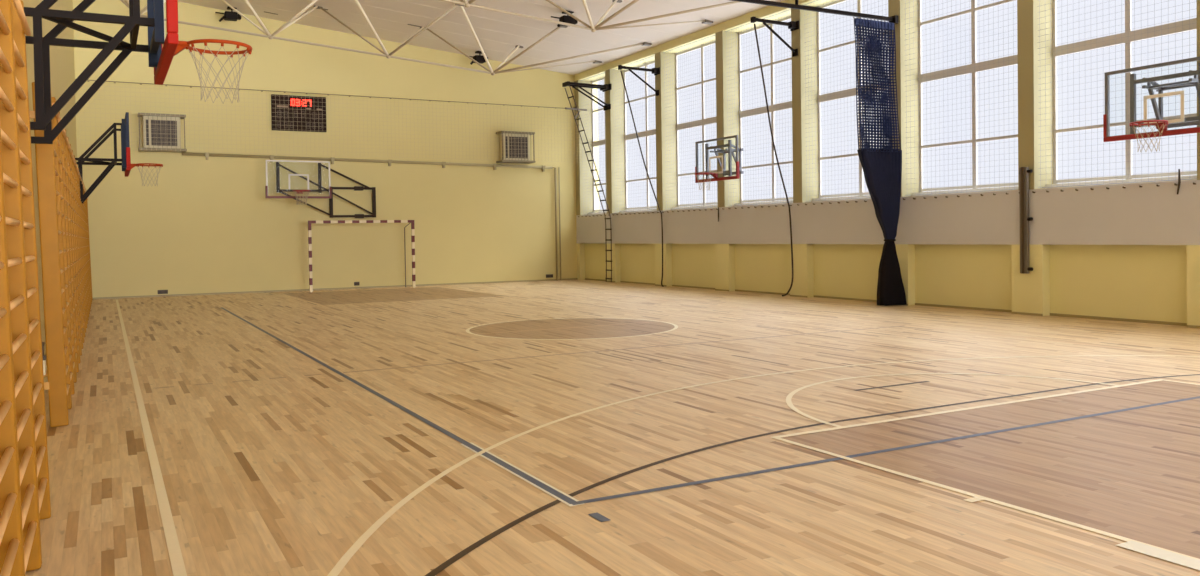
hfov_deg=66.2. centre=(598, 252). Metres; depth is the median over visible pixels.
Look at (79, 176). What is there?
wall bars
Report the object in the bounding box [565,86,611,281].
ladder
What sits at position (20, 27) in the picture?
wall bars
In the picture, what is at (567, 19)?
ceiling spotlight
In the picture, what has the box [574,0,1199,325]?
wall
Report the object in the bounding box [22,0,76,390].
wall
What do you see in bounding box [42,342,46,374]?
wall socket
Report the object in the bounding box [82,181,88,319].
wall bars
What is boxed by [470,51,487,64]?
ceiling spotlight
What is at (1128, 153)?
window
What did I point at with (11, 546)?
wall bars
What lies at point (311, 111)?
scoreboard
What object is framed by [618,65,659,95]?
bracket
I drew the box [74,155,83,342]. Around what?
wall bars
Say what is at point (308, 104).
clock
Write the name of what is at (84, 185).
wall bars
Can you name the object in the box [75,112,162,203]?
basketball hoop
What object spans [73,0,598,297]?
wall
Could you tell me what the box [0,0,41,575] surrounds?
wall bars
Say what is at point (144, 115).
shelf
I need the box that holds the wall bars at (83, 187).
[83,187,89,313]
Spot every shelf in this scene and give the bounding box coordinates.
[138,113,185,118]
[138,147,186,151]
[496,131,534,134]
[496,160,534,163]
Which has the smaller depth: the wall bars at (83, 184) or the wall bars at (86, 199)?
the wall bars at (83, 184)
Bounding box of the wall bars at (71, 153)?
[69,144,81,361]
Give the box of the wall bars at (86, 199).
[86,199,91,297]
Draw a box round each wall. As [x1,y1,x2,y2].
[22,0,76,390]
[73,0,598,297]
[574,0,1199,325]
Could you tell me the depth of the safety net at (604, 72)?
30.74 m
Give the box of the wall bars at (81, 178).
[80,178,87,323]
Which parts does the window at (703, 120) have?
sill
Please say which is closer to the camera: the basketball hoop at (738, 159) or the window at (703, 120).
the basketball hoop at (738, 159)
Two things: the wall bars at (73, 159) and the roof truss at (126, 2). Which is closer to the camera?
the wall bars at (73, 159)
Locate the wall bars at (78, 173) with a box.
[77,164,85,336]
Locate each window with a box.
[588,77,606,214]
[620,61,656,212]
[671,41,717,209]
[734,16,792,205]
[812,0,884,201]
[912,0,1017,195]
[1045,0,1196,188]
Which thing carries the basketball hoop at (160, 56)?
attached to the wall at (62, 68)
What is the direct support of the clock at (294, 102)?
on the scoreboard
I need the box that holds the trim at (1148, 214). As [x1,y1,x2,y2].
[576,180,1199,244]
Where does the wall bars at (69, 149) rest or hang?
attached to the wall at (62, 68)
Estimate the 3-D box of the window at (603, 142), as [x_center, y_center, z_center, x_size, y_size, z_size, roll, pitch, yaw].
[0.155,-3.606,30.869,0.260,4.620,1.910,-1,1,-28]
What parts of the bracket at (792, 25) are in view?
wall plate, brace plate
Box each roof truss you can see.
[120,0,651,74]
[440,0,739,31]
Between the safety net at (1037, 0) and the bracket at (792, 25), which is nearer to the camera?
the safety net at (1037, 0)
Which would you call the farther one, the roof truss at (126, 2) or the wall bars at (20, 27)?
the roof truss at (126, 2)
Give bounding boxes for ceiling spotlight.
[215,6,240,21]
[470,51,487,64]
[551,10,577,26]
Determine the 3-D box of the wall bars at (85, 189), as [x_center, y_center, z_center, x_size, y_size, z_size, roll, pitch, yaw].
[-12.545,-0.150,22.363,0.305,2.870,0.900,-3,2,-28]
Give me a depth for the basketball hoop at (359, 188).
27.08 m
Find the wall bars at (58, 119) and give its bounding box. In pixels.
[46,111,74,399]
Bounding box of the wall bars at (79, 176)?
[78,168,86,327]
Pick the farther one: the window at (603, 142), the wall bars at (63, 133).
the window at (603, 142)
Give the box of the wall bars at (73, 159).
[72,150,82,348]
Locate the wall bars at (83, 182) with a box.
[83,182,89,306]
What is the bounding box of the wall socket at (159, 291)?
[158,290,167,293]
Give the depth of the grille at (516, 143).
30.28 m
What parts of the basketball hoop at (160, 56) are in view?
arm frame, arm frame, frame, board frame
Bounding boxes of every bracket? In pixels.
[562,81,611,110]
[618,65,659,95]
[750,17,798,56]
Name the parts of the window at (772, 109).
sill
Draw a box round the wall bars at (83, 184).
[83,184,88,316]
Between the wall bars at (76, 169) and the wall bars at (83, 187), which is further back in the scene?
the wall bars at (83, 187)
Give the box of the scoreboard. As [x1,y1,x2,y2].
[271,94,326,131]
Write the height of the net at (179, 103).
1.827 m
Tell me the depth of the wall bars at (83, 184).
18.80 m
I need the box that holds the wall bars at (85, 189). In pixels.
[85,189,91,303]
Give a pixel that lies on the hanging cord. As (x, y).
(1179, 178)
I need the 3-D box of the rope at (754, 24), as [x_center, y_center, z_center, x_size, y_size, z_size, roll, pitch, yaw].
[4.009,-2.105,21.451,1.123,6.302,0.267,-2,1,-31]
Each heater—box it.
[138,113,186,151]
[496,131,534,163]
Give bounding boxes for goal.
[308,220,415,291]
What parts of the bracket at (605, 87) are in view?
wall plate, brace plate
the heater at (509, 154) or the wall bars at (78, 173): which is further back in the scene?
the heater at (509, 154)
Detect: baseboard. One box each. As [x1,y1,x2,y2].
[92,278,577,298]
[585,278,1199,328]
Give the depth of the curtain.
18.52 m
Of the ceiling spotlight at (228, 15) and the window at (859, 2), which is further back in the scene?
the ceiling spotlight at (228, 15)
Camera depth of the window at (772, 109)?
23.28 m
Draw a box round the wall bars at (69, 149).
[67,137,80,364]
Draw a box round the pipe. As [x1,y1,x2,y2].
[182,152,561,280]
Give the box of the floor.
[25,280,1199,575]
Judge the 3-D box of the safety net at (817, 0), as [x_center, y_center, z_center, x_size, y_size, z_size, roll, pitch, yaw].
[5.444,-3.480,20.328,0.012,4.585,2.720,-1,1,-28]
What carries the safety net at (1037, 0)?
attached to the wall at (1140, 282)
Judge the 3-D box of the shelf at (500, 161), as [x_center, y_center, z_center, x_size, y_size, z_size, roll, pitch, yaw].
[-2.746,-3.012,30.399,1.180,0.060,0.520,-1,1,-28]
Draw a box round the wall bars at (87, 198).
[87,198,92,299]
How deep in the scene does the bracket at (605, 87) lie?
29.35 m
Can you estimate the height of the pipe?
4.036 m
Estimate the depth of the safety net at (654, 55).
28.38 m
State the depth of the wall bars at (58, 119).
9.23 m
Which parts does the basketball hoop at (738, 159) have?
arm frame, frame, arm frame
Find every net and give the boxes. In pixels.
[75,79,580,161]
[581,72,606,214]
[613,55,656,212]
[663,35,717,209]
[725,9,792,205]
[804,0,885,201]
[904,0,1017,195]
[1037,0,1196,187]
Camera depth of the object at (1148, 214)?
17.80 m
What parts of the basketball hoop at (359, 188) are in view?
board frame, frame, wall frame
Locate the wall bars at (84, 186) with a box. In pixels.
[84,186,90,308]
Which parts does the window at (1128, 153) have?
sill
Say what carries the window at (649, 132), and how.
in the wall at (1140, 282)
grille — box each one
[151,120,176,145]
[510,137,526,157]
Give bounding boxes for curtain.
[853,16,906,305]
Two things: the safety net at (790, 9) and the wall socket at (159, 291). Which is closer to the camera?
the safety net at (790, 9)
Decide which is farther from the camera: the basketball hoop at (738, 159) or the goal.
the goal
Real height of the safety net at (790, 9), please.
4.585 m
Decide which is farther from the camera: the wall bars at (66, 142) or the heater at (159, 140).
the heater at (159, 140)
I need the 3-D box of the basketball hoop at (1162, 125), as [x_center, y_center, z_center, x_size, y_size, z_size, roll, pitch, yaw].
[8.351,-2.147,13.603,1.349,1.321,1.344,-1,1,17]
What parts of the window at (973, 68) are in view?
sill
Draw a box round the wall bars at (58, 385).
[29,82,71,426]
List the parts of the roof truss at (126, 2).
plate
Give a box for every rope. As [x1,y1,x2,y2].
[620,70,663,286]
[754,24,793,296]
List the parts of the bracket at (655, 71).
wall plate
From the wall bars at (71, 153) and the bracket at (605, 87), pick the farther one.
the bracket at (605, 87)
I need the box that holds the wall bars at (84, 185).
[84,185,90,300]
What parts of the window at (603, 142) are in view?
sill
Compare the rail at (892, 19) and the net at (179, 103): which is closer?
the rail at (892, 19)
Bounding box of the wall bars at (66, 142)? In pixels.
[64,129,78,373]
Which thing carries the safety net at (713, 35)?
attached to the wall at (1140, 282)
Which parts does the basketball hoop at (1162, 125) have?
arm frame, frame, arm frame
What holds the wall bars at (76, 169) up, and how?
attached to the wall at (62, 68)
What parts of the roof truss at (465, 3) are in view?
plate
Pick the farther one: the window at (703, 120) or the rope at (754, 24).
the window at (703, 120)
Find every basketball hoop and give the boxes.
[24,0,252,143]
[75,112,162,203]
[265,160,375,217]
[695,135,743,189]
[1103,56,1199,151]
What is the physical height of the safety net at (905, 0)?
4.585 m
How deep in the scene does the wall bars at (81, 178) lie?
17.21 m
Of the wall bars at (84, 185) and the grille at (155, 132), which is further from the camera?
the grille at (155, 132)
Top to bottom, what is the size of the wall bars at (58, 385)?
2.870 m
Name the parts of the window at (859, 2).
sill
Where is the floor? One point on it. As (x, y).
(560, 427)
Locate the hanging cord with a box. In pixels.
[1177,169,1180,193]
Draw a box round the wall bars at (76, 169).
[75,160,84,337]
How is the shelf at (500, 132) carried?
attached to the heater at (509, 154)
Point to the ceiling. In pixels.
(498, 34)
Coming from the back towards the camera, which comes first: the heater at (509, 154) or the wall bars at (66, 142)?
the heater at (509, 154)
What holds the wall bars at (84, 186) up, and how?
attached to the wall at (62, 68)
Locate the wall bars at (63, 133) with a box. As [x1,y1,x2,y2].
[61,129,76,390]
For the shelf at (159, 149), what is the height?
0.060 m
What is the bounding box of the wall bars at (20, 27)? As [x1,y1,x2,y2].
[11,0,50,563]
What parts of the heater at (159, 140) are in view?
casing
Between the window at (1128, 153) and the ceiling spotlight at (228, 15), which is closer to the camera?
the window at (1128, 153)
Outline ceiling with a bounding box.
[178,0,784,74]
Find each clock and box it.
[291,99,299,105]
[301,99,311,106]
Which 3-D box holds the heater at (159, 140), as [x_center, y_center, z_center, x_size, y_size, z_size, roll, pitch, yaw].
[-12.060,-3.310,25.403,1.180,1.000,0.560,-1,1,-28]
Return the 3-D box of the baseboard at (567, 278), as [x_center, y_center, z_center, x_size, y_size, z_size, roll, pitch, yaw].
[-7.345,1.067,28.303,14.990,0.050,0.015,-1,1,-28]
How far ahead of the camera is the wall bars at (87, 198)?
24.38 m
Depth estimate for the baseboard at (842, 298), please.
17.58 m
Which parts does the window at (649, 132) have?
sill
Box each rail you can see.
[731,0,898,23]
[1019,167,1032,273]
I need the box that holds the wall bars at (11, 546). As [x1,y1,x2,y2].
[0,145,23,575]
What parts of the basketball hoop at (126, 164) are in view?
arm frame, arm frame, frame, board frame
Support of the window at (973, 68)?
in the wall at (1140, 282)
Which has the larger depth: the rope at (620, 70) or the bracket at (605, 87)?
the bracket at (605, 87)
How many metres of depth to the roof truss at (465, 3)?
20.79 m
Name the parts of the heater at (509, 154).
casing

